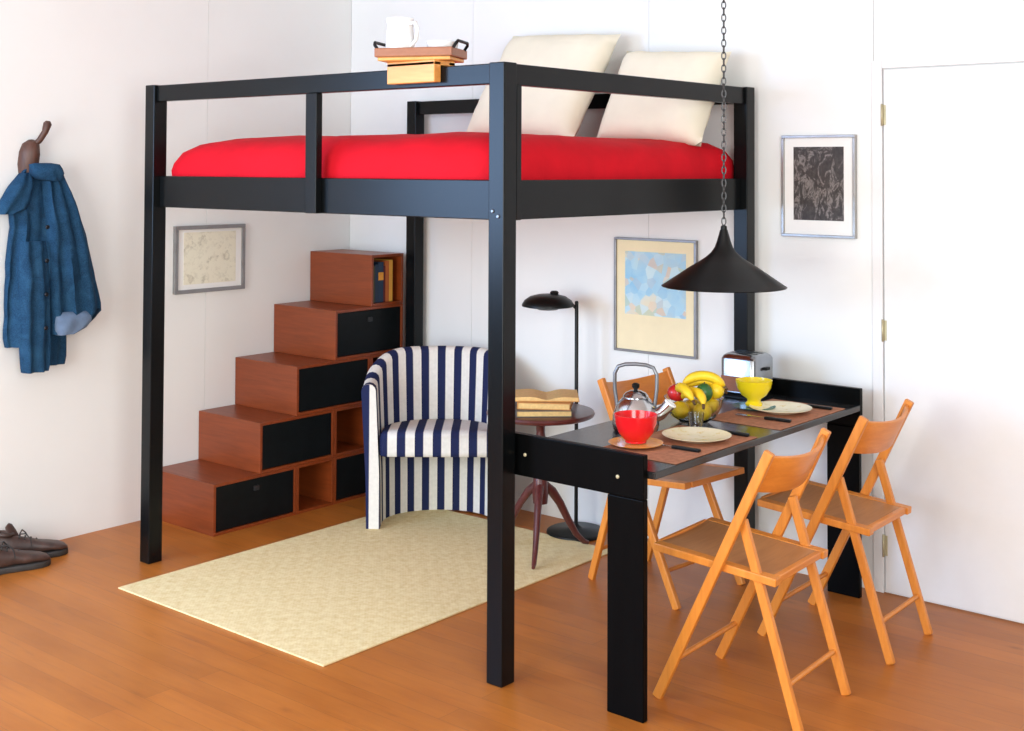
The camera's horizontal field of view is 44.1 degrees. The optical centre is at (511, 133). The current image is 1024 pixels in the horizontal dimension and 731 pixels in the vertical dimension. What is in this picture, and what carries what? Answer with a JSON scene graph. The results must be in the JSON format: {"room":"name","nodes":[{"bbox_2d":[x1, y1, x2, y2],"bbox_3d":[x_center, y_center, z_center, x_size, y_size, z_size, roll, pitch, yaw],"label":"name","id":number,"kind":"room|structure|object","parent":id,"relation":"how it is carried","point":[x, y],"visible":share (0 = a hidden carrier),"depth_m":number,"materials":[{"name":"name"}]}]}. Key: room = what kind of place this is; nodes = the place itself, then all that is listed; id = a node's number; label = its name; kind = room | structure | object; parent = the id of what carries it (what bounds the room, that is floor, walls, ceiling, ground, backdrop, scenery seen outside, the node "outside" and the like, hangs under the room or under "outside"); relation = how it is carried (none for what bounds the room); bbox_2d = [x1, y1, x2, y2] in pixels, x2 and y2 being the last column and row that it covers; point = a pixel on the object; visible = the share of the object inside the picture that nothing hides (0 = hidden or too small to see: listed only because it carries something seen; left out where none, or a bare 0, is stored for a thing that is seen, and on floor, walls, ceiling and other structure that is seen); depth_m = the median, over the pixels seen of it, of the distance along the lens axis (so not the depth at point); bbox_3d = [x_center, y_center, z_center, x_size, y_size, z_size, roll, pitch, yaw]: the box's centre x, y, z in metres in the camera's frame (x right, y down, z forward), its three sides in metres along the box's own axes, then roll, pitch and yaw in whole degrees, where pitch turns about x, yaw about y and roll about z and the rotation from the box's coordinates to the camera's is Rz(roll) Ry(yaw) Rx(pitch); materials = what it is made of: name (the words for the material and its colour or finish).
{"room":"studio apartment","nodes":[
{"label":"studio apartment","id":0,"kind":"room"},
{"bbox_2d":[0,0,350,539],"bbox_3d":[-1.992,0.369,5.527,0.100,2.780,3.379,-1,-2,40],"label":"wall","id":1,"kind":"structure","parent":0,"point":[70,432],"depth_m":5.74,"materials":[{"name":"paint"}]},
{"bbox_2d":[17,121,51,172],"bbox_3d":[-2.025,0.072,5.355,0.138,0.251,0.073,0,-2,-5],"label":"coat hook","id":2,"kind":"object","parent":1,"relation":"attached to","point":[29,152],"visible":0.91,"depth_m":5.33,"materials":[{"name":"brown wood"}]},
{"bbox_2d":[0,163,100,373],"bbox_3d":[-1.954,0.562,5.362,0.152,0.871,0.474,-1,-2,40],"label":"denim jacket","id":3,"kind":"object","parent":2,"relation":"hanging from","point":[51,293],"visible":1,"depth_m":5.31,"materials":[{"name":"blue fabric"}]},
{"bbox_2d":[173,224,245,294],"bbox_3d":[-1.451,0.601,6.074,0.020,0.319,0.408,-1,-2,40],"label":"picture frame","id":4,"kind":"object","parent":1,"relation":"attached to","point":[206,258],"visible":1,"depth_m":6.06,"materials":[{"name":"beige paper"}]},
{"bbox_2d":[183,231,235,284],"bbox_3d":[-1.450,0.596,6.074,0.002,0.246,0.302,-1,-2,40],"label":"print","id":5,"kind":"object","parent":4,"relation":"attached to","point":[209,257],"depth_m":6.07},
{"bbox_2d":[0,496,1023,730],"bbox_3d":[-0.326,1.727,2.296,6.762,0.100,6.329,-1,-2,40],"label":"floor","id":6,"kind":"structure","parent":0,"point":[79,651],"depth_m":4.11,"materials":[{"name":"brown wood"}]},
{"bbox_2d":[0,541,50,574],"bbox_3d":[-1.996,1.670,5.052,0.294,0.153,0.105,1,-2,-37],"label":"shoe","id":7,"kind":"object","parent":6,"relation":"on","point":[12,560],"visible":1,"depth_m":5.04,"materials":[{"name":"brown leather"}]},
{"bbox_2d":[0,523,67,557],"bbox_3d":[-1.986,1.675,5.214,0.294,0.153,0.105,1,-2,-31],"label":"shoe","id":8,"kind":"object","parent":6,"relation":"on","point":[53,548],"visible":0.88,"depth_m":5.19,"materials":[{"name":"brown leather"}]},
{"bbox_2d":[162,459,296,536],"bbox_3d":[-1.327,1.659,5.846,0.462,0.225,0.471,-1,-2,40],"label":"storage box","id":9,"kind":"object","parent":6,"relation":"on","point":[212,499],"visible":0.73,"depth_m":5.69,"materials":[{"name":"brown wood"}]},
{"bbox_2d":[198,404,334,473],"bbox_3d":[-1.171,1.437,6.040,0.458,0.228,0.449,-1,-2,40],"label":"storage box","id":10,"kind":"object","parent":9,"relation":"on","point":[255,440],"visible":0.87,"depth_m":5.88,"materials":[{"name":"brown wood"}]},
{"bbox_2d":[235,352,370,415],"bbox_3d":[-1.026,1.213,6.218,0.458,0.229,0.474,-1,-2,40],"label":"storage box","id":11,"kind":"object","parent":10,"relation":"on","point":[290,384],"visible":0.8,"depth_m":6.05,"materials":[{"name":"brown wood"}]},
{"bbox_2d":[274,300,402,360],"bbox_3d":[-0.876,0.984,6.401,0.462,0.239,0.460,-1,-2,40],"label":"storage box","id":12,"kind":"object","parent":11,"relation":"on","point":[315,329],"visible":0.81,"depth_m":6.24,"materials":[{"name":"brown wood"}]},
{"bbox_2d":[310,249,402,306],"bbox_3d":[-0.800,0.739,6.500,0.458,0.254,0.223,-1,-2,40],"label":"storage box","id":13,"kind":"object","parent":12,"relation":"on","point":[343,276],"visible":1,"depth_m":6.42,"materials":[{"name":"brown wood"}]},
{"bbox_2d":[373,266,374,302],"bbox_3d":[-0.745,0.755,6.345,0.140,0.185,0.026,-1,-2,40],"label":"book","id":14,"kind":"object","parent":13,"relation":"in","point":[374,266],"visible":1,"depth_m":6.31,"materials":[{"name":"black paper"}]},
{"bbox_2d":[374,264,377,302],"bbox_3d":[-0.730,0.753,6.363,0.140,0.190,0.020,-1,-2,40],"label":"book","id":15,"kind":"object","parent":13,"relation":"in","point":[375,265],"visible":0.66,"depth_m":6.32,"materials":[{"name":"paper"}]},
{"bbox_2d":[374,261,383,301],"bbox_3d":[-0.715,0.749,6.389,0.151,0.200,0.036,-1,-2,40],"label":"book","id":16,"kind":"object","parent":13,"relation":"in","point":[380,264],"visible":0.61,"depth_m":6.34,"materials":[{"name":"paper"}]},
{"bbox_2d":[374,260,388,301],"bbox_3d":[-0.686,0.748,6.423,0.150,0.205,0.024,-1,-2,40],"label":"book","id":17,"kind":"object","parent":13,"relation":"in","point":[386,263],"visible":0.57,"depth_m":6.38,"materials":[{"name":"orange paper"}]},
{"bbox_2d":[374,259,392,300],"bbox_3d":[-0.670,0.747,6.443,0.150,0.208,0.024,-1,-2,40],"label":"book","id":18,"kind":"object","parent":13,"relation":"in","point":[390,261],"visible":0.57,"depth_m":6.40,"materials":[{"name":"paper"}]},
{"bbox_2d":[383,266,384,301],"bbox_3d":[-0.692,0.759,6.401,0.130,0.180,0.012,-1,-2,40],"label":"book","id":19,"kind":"object","parent":13,"relation":"in","point":[384,266],"visible":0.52,"depth_m":6.36,"materials":[{"name":"paper"}]},
{"bbox_2d":[296,457,333,513],"bbox_3d":[-1.102,1.667,6.117,0.458,0.225,0.231,-1,-2,40],"label":"storage box","id":20,"kind":"object","parent":6,"relation":"on","point":[315,480],"visible":0.42,"depth_m":6.08,"materials":[{"name":"brown wood"}]},
{"bbox_2d":[334,450,365,503],"bbox_3d":[-0.880,1.675,6.383,0.458,0.225,0.460,-1,-2,40],"label":"storage box","id":21,"kind":"object","parent":6,"relation":"on","point":[349,469],"visible":0.29,"depth_m":6.14,"materials":[{"name":"brown wood"}]},
{"bbox_2d":[334,404,363,456],"bbox_3d":[-0.951,1.445,6.303,0.458,0.228,0.236,-1,-2,40],"label":"storage box","id":22,"kind":"object","parent":21,"relation":"on","point":[348,421],"visible":0.22,"depth_m":6.29,"materials":[{"name":"brown wood"}]},
{"bbox_3d":[-0.803,1.451,6.480,0.458,0.228,0.223,-1,-2,40],"label":"storage box","id":23,"kind":"object","parent":21,"relation":"on","visible":0},
{"bbox_2d":[370,353,383,365],"bbox_3d":[-0.802,1.221,6.486,0.458,0.229,0.223,-1,-2,40],"label":"storage box","id":24,"kind":"object","parent":23,"relation":"on","point":[374,358],"visible":0.09,"depth_m":6.29,"materials":[{"name":"brown wood"}]},
{"bbox_2d":[118,510,606,666],"bbox_3d":[-0.537,1.750,5.080,1.169,0.006,1.623,-1,-2,40],"label":"rug","id":25,"kind":"object","parent":6,"relation":"on","point":[329,595],"visible":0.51,"depth_m":4.90,"materials":[{"name":"carpet"}]},
{"bbox_2d":[361,346,487,528],"bbox_3d":[-0.333,1.386,5.825,0.682,0.762,0.409,0,-2,0],"label":"armchair","id":26,"kind":"object","parent":25,"relation":"on","point":[425,418],"visible":0.71,"depth_m":5.90,"materials":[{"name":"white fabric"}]},
{"bbox_2d":[379,419,487,456],"bbox_3d":[-0.333,1.391,5.785,0.518,0.111,0.329,0,-2,0],"label":"seat cushion","id":27,"kind":"object","parent":26,"relation":"on","point":[397,437],"depth_m":5.62,"materials":[{"name":"white fabric"}]},
{"bbox_2d":[486,403,594,568],"bbox_3d":[0.117,1.458,5.300,0.462,0.591,0.456,-1,-2,40],"label":"side table","id":28,"kind":"object","parent":25,"relation":"on","point":[540,489],"visible":0.54,"depth_m":5.26,"materials":[{"name":"brown wood"}]},
{"bbox_2d":[515,402,572,416],"bbox_3d":[0.125,1.149,5.297,0.230,0.026,0.290,0,-2,-3],"label":"book","id":29,"kind":"object","parent":28,"relation":"on","point":[518,412],"visible":0.41,"depth_m":5.16,"materials":[{"name":"beige paper"}]},
{"bbox_2d":[517,402,573,410],"bbox_3d":[0.144,1.121,5.294,0.220,0.028,0.250,0,-2,7],"label":"book","id":30,"kind":"object","parent":29,"relation":"on","point":[567,406],"visible":0.48,"depth_m":5.17,"materials":[{"name":"beige paper"}]},
{"bbox_2d":[515,389,579,401],"bbox_3d":[0.144,1.097,5.295,0.270,0.019,0.200,0,-2,1],"label":"book","id":31,"kind":"object","parent":30,"relation":"on","point":[521,395],"visible":0.95,"depth_m":5.24,"materials":[{"name":"beige paper"}]},
{"bbox_2d":[140,61,754,687],"bbox_3d":[-0.257,0.782,5.191,1.943,1.950,1.620,-1,-2,40],"label":"bed","id":32,"kind":"object","parent":6,"relation":"on","point":[503,199],"visible":0.84,"depth_m":4.54,"materials":[{"name":"black wood"}]},
{"bbox_2d":[373,39,468,84],"bbox_3d":[-0.306,-0.237,4.251,0.307,0.143,0.176,0,-2,17],"label":"tray","id":33,"kind":"object","parent":32,"relation":"on","point":[425,65],"visible":0.96,"depth_m":4.19,"materials":[{"name":"orange wood"}]},
{"bbox_2d":[385,17,418,56],"bbox_3d":[-0.366,-0.320,4.275,0.125,0.135,0.099,0,-2,8],"label":"jug","id":34,"kind":"object","parent":33,"relation":"on","point":[400,33],"visible":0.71,"depth_m":4.24,"materials":[{"name":"white ceramic"}]},
{"bbox_2d":[378,56,463,62],"bbox_3d":[-0.306,-0.245,4.253,0.256,0.012,0.150,0,-2,16],"label":"tray","id":35,"kind":"object","parent":33,"relation":"on","point":[388,59],"depth_m":4.19,"materials":[{"name":"orange wood"}]},
{"bbox_2d":[426,40,458,47],"bbox_3d":[-0.233,-0.279,4.231,0.108,0.052,0.108,-1,-2,40],"label":"dish","id":36,"kind":"object","parent":33,"relation":"on","point":[440,43],"visible":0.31,"depth_m":4.18,"materials":[{"name":"white ceramic"}]},
{"bbox_2d":[171,132,733,179],"bbox_3d":[-0.248,0.138,5.236,1.833,0.260,1.528,-1,-2,40],"label":"mattress","id":37,"kind":"object","parent":32,"relation":"on","point":[449,155],"visible":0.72,"depth_m":4.58,"materials":[{"name":"red fabric"}]},
{"bbox_2d":[466,34,620,135],"bbox_3d":[0.129,-0.206,5.633,0.641,0.520,0.370,-1,-2,40],"label":"pillow","id":38,"kind":"object","parent":37,"relation":"on","point":[545,111],"visible":0.59,"depth_m":5.51,"materials":[{"name":"beige fabric"}]},
{"bbox_2d":[596,51,730,146],"bbox_3d":[0.624,-0.152,5.258,0.539,0.422,0.273,-1,-2,41],"label":"pillow","id":39,"kind":"object","parent":37,"relation":"on","point":[625,116],"visible":0.75,"depth_m":5.16,"materials":[{"name":"beige fabric"}]},
{"bbox_2d":[522,291,599,541],"bbox_3d":[0.230,1.236,5.601,0.375,1.070,0.264,0,-2,-5],"label":"floor lamp","id":40,"kind":"object","parent":6,"relation":"on","point":[551,301],"visible":0.77,"depth_m":5.57,"materials":[{"name":"black metal"}]},
{"bbox_2d":[588,367,745,609],"bbox_3d":[0.600,1.356,4.938,0.421,0.805,0.494,2,-2,-44],"label":"folding chair","id":41,"kind":"object","parent":6,"relation":"on","point":[704,474],"visible":0.52,"depth_m":4.92,"materials":[{"name":"orange wood"}]},
{"bbox_2d":[515,377,862,722],"bbox_3d":[0.648,1.346,4.405,0.562,0.786,1.452,-1,-2,40],"label":"dining table","id":42,"kind":"object","parent":6,"relation":"on","point":[579,458],"visible":0.7,"depth_m":3.82,"materials":[{"name":"black wood"}]},
{"bbox_2d":[612,362,675,431],"bbox_3d":[0.442,0.895,4.306,0.203,0.230,0.160,1,-2,-15],"label":"kettle","id":43,"kind":"object","parent":42,"relation":"on","point":[635,399],"visible":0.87,"depth_m":4.27,"materials":[{"name":"metal"}]},
{"bbox_2d":[604,425,757,463],"bbox_3d":[0.537,1.003,4.089,0.302,0.003,0.500,-1,-2,40],"label":"placemat","id":44,"kind":"object","parent":42,"relation":"on","point":[665,454],"visible":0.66,"depth_m":4.00,"materials":[{"name":"fabric"}]},
{"bbox_2d":[608,437,662,448],"bbox_3d":[0.396,0.994,4.044,0.176,0.012,0.176,-1,-2,40],"label":"saucer","id":45,"kind":"object","parent":44,"relation":"on","point":[618,441],"visible":0.82,"depth_m":4.02,"materials":[{"name":"ceramic"}]},
{"bbox_2d":[614,410,657,443],"bbox_3d":[0.396,0.943,4.045,0.138,0.088,0.138,-1,-2,40],"label":"bowl","id":46,"kind":"object","parent":45,"relation":"on","point":[634,426],"visible":1,"depth_m":4.00,"materials":[{"name":"red ceramic"}]},
{"bbox_2d":[661,444,700,452],"bbox_3d":[0.504,0.994,4.012,0.210,0.010,0.022,-1,-2,37],"label":"fork","id":47,"kind":"object","parent":44,"relation":"on","point":[672,446],"visible":0.89,"depth_m":3.97,"materials":[{"name":"black metal"}]},
{"bbox_2d":[688,411,703,426],"bbox_3d":[0.627,0.981,4.308,0.054,0.055,0.054,-1,-2,40],"label":"drinking glass","id":48,"kind":"object","parent":44,"relation":"on","point":[695,417],"visible":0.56,"depth_m":4.29,"materials":[{"name":"clear glass"}]},
{"bbox_2d":[662,427,731,443],"bbox_3d":[0.604,0.994,4.137,0.226,0.019,0.226,-1,-2,40],"label":"plate","id":49,"kind":"object","parent":44,"relation":"on","point":[696,435],"visible":1,"depth_m":4.17,"materials":[{"name":"ceramic"}]},
{"bbox_2d":[724,430,749,436],"bbox_3d":[0.703,1.001,4.250,0.210,0.010,0.017,-1,-2,40],"label":"knife","id":50,"kind":"object","parent":44,"relation":"on","point":[729,431],"visible":0.58,"depth_m":4.20,"materials":[{"name":"black metal"}]},
{"bbox_2d":[664,394,723,423],"bbox_3d":[0.639,0.972,4.448,0.208,0.086,0.208,-1,-2,40],"label":"fruit bowl","id":51,"kind":"object","parent":42,"relation":"on","point":[711,410],"visible":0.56,"depth_m":4.37,"materials":[{"name":"clear glass"}]},
{"bbox_2d":[667,383,683,400],"bbox_3d":[0.584,0.918,4.480,0.068,0.066,0.068,-1,-2,40],"label":"apple","id":52,"kind":"object","parent":51,"relation":"in","point":[672,393],"visible":0.54,"depth_m":4.46,"materials":[{"name":"red food"}]},
{"bbox_2d":[675,382,695,404],"bbox_3d":[0.598,0.904,4.410,0.037,0.065,0.163,1,-2,-13],"label":"banana","id":53,"kind":"object","parent":51,"relation":"in","point":[683,388],"visible":1,"depth_m":4.37,"materials":[{"name":"yellow food"}]},
{"bbox_2d":[681,387,705,408],"bbox_3d":[0.639,0.916,4.396,0.041,0.062,0.163,1,-2,-23],"label":"banana","id":54,"kind":"object","parent":51,"relation":"in","point":[698,393],"visible":0.79,"depth_m":4.36,"materials":[{"name":"yellow food"}]},
{"bbox_2d":[697,382,712,401],"bbox_3d":[0.673,0.907,4.427,0.060,0.071,0.060,-1,-2,40],"label":"avocado","id":55,"kind":"object","parent":51,"relation":"in","point":[706,388],"visible":0.66,"depth_m":4.41,"materials":[{"name":"green food"}]},
{"bbox_2d":[682,371,727,390],"bbox_3d":[0.681,0.872,4.458,0.163,0.067,0.035,0,-2,12],"label":"banana","id":56,"kind":"object","parent":51,"relation":"in","point":[695,376],"visible":0.93,"depth_m":4.45,"materials":[{"name":"yellow food"}]},
{"bbox_2d":[687,381,727,393],"bbox_3d":[0.684,0.891,4.478,0.163,0.066,0.036,0,-2,6],"label":"banana","id":57,"kind":"object","parent":51,"relation":"in","point":[697,383],"visible":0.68,"depth_m":4.47,"materials":[{"name":"yellow food"}]},
{"bbox_2d":[710,383,723,398],"bbox_3d":[0.719,0.906,4.454,0.056,0.060,0.056,-1,-2,40],"label":"lemon","id":58,"kind":"object","parent":51,"relation":"in","point":[718,390],"visible":0.91,"depth_m":4.43,"materials":[{"name":"yellow food"}]},
{"bbox_2d":[721,350,772,398],"bbox_3d":[0.933,0.951,4.981,0.174,0.172,0.164,-1,-2,40],"label":"toaster","id":59,"kind":"object","parent":42,"relation":"on","point":[738,363],"visible":0.56,"depth_m":4.93,"materials":[{"name":"metal"}]},
{"bbox_2d":[712,399,844,429],"bbox_3d":[0.960,1.019,4.595,0.302,0.003,0.500,-1,-2,40],"label":"placemat","id":60,"kind":"object","parent":42,"relation":"on","point":[729,416],"visible":0.72,"depth_m":4.51,"materials":[{"name":"fabric"}]},
{"bbox_2d":[732,402,775,410],"bbox_3d":[0.896,1.014,4.682,0.160,0.010,0.160,-1,-2,40],"label":"saucer","id":61,"kind":"object","parent":60,"relation":"on","point":[741,405],"visible":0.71,"depth_m":4.66,"materials":[{"name":"teal ceramic"}]},
{"bbox_2d":[735,377,772,406],"bbox_3d":[0.896,0.962,4.683,0.136,0.095,0.136,-1,-2,40],"label":"bowl","id":62,"kind":"object","parent":61,"relation":"on","point":[754,389],"visible":1,"depth_m":4.65,"materials":[{"name":"yellow ceramic"}]},
{"bbox_2d":[735,413,791,422],"bbox_3d":[0.891,1.008,4.483,0.210,0.010,0.022,-1,-2,37],"label":"fork","id":63,"kind":"object","parent":60,"relation":"on","point":[765,417],"visible":1,"depth_m":4.46,"materials":[{"name":"black metal"}]},
{"bbox_2d":[749,401,811,414],"bbox_3d":[0.981,1.008,4.617,0.226,0.019,0.226,-1,-2,40],"label":"plate","id":64,"kind":"object","parent":60,"relation":"on","point":[782,407],"visible":1,"depth_m":4.64,"materials":[{"name":"ceramic"}]},
{"bbox_2d":[807,404,832,409],"bbox_3d":[1.097,1.016,4.721,0.210,0.010,0.017,-1,-2,40],"label":"knife","id":65,"kind":"object","parent":60,"relation":"on","point":[811,405],"visible":0.64,"depth_m":4.67,"materials":[{"name":"black metal"}]},
{"bbox_2d":[653,427,850,730],"bbox_3d":[0.740,1.328,3.905,0.494,0.805,0.421,-1,-2,37],"label":"folding chair","id":66,"kind":"object","parent":6,"relation":"on","point":[763,558],"visible":1,"depth_m":3.83,"materials":[{"name":"orange wood"}]},
{"bbox_2d":[757,399,932,664],"bbox_3d":[1.161,1.344,4.419,0.494,0.805,0.421,-1,-2,38],"label":"folding chair","id":67,"kind":"object","parent":6,"relation":"on","point":[831,504],"visible":0.94,"depth_m":4.34,"materials":[{"name":"orange wood"}]},
{"bbox_2d":[350,0,1023,623],"bbox_3d":[1.679,0.362,4.724,6.762,2.780,0.100,-1,-2,40],"label":"wall","id":68,"kind":"structure","parent":0,"point":[807,63],"depth_m":5.37,"materials":[{"name":"paint"}]},
{"bbox_2d":[614,237,697,359],"bbox_3d":[0.624,0.713,5.516,0.426,0.504,0.020,-1,-2,40],"label":"picture frame","id":69,"kind":"object","parent":68,"relation":"attached to","point":[652,318],"visible":1,"depth_m":5.52,"materials":[{"name":"silver paper"}]},
{"bbox_2d":[625,251,685,318],"bbox_3d":[0.624,0.660,5.517,0.315,0.277,0.002,-1,-2,40],"label":"print","id":70,"kind":"object","parent":69,"relation":"attached to","point":[645,271],"depth_m":5.52},
{"bbox_2d":[781,134,856,238],"bbox_3d":[1.220,0.211,5.033,0.318,0.407,0.020,-1,-2,40],"label":"picture frame","id":71,"kind":"object","parent":68,"relation":"attached to","point":[819,172],"visible":1,"depth_m":5.03,"materials":[{"name":"metal"}]},
{"bbox_2d":[793,147,843,220],"bbox_3d":[1.219,0.201,5.032,0.216,0.293,0.002,-1,-2,40],"label":"print","id":72,"kind":"object","parent":71,"relation":"attached to","point":[818,172],"depth_m":5.03},
{"bbox_2d":[871,53,1023,592],"bbox_3d":[1.750,0.732,4.585,0.926,2.034,0.016,-1,-2,40],"label":"trim","id":73,"kind":"structure","parent":68,"relation":"attached to","point":[877,67],"depth_m":4.86,"materials":[{"name":"paint"}]},
{"bbox_2d":[881,63,1023,622],"bbox_3d":[1.748,0.746,4.582,0.850,1.994,0.022,-1,-2,40],"label":"door","id":74,"kind":"structure","parent":68,"relation":"in","point":[952,325],"depth_m":4.67,"materials":[{"name":"paint"}]},
{"bbox_3d":[-0.314,-1.152,2.376,6.762,0.100,6.329,-1,-2,40],"label":"ceiling","id":75,"kind":"structure","parent":0,"visible":0},
{"bbox_2d":[661,0,786,292],"bbox_3d":[0.773,-0.238,4.615,0.451,1.594,0.451,1,-2,-34],"label":"pendant lamp","id":76,"kind":"object","parent":75,"relation":"hanging from","point":[723,270],"visible":1,"depth_m":4.50,"materials":[{"name":"black metal"}]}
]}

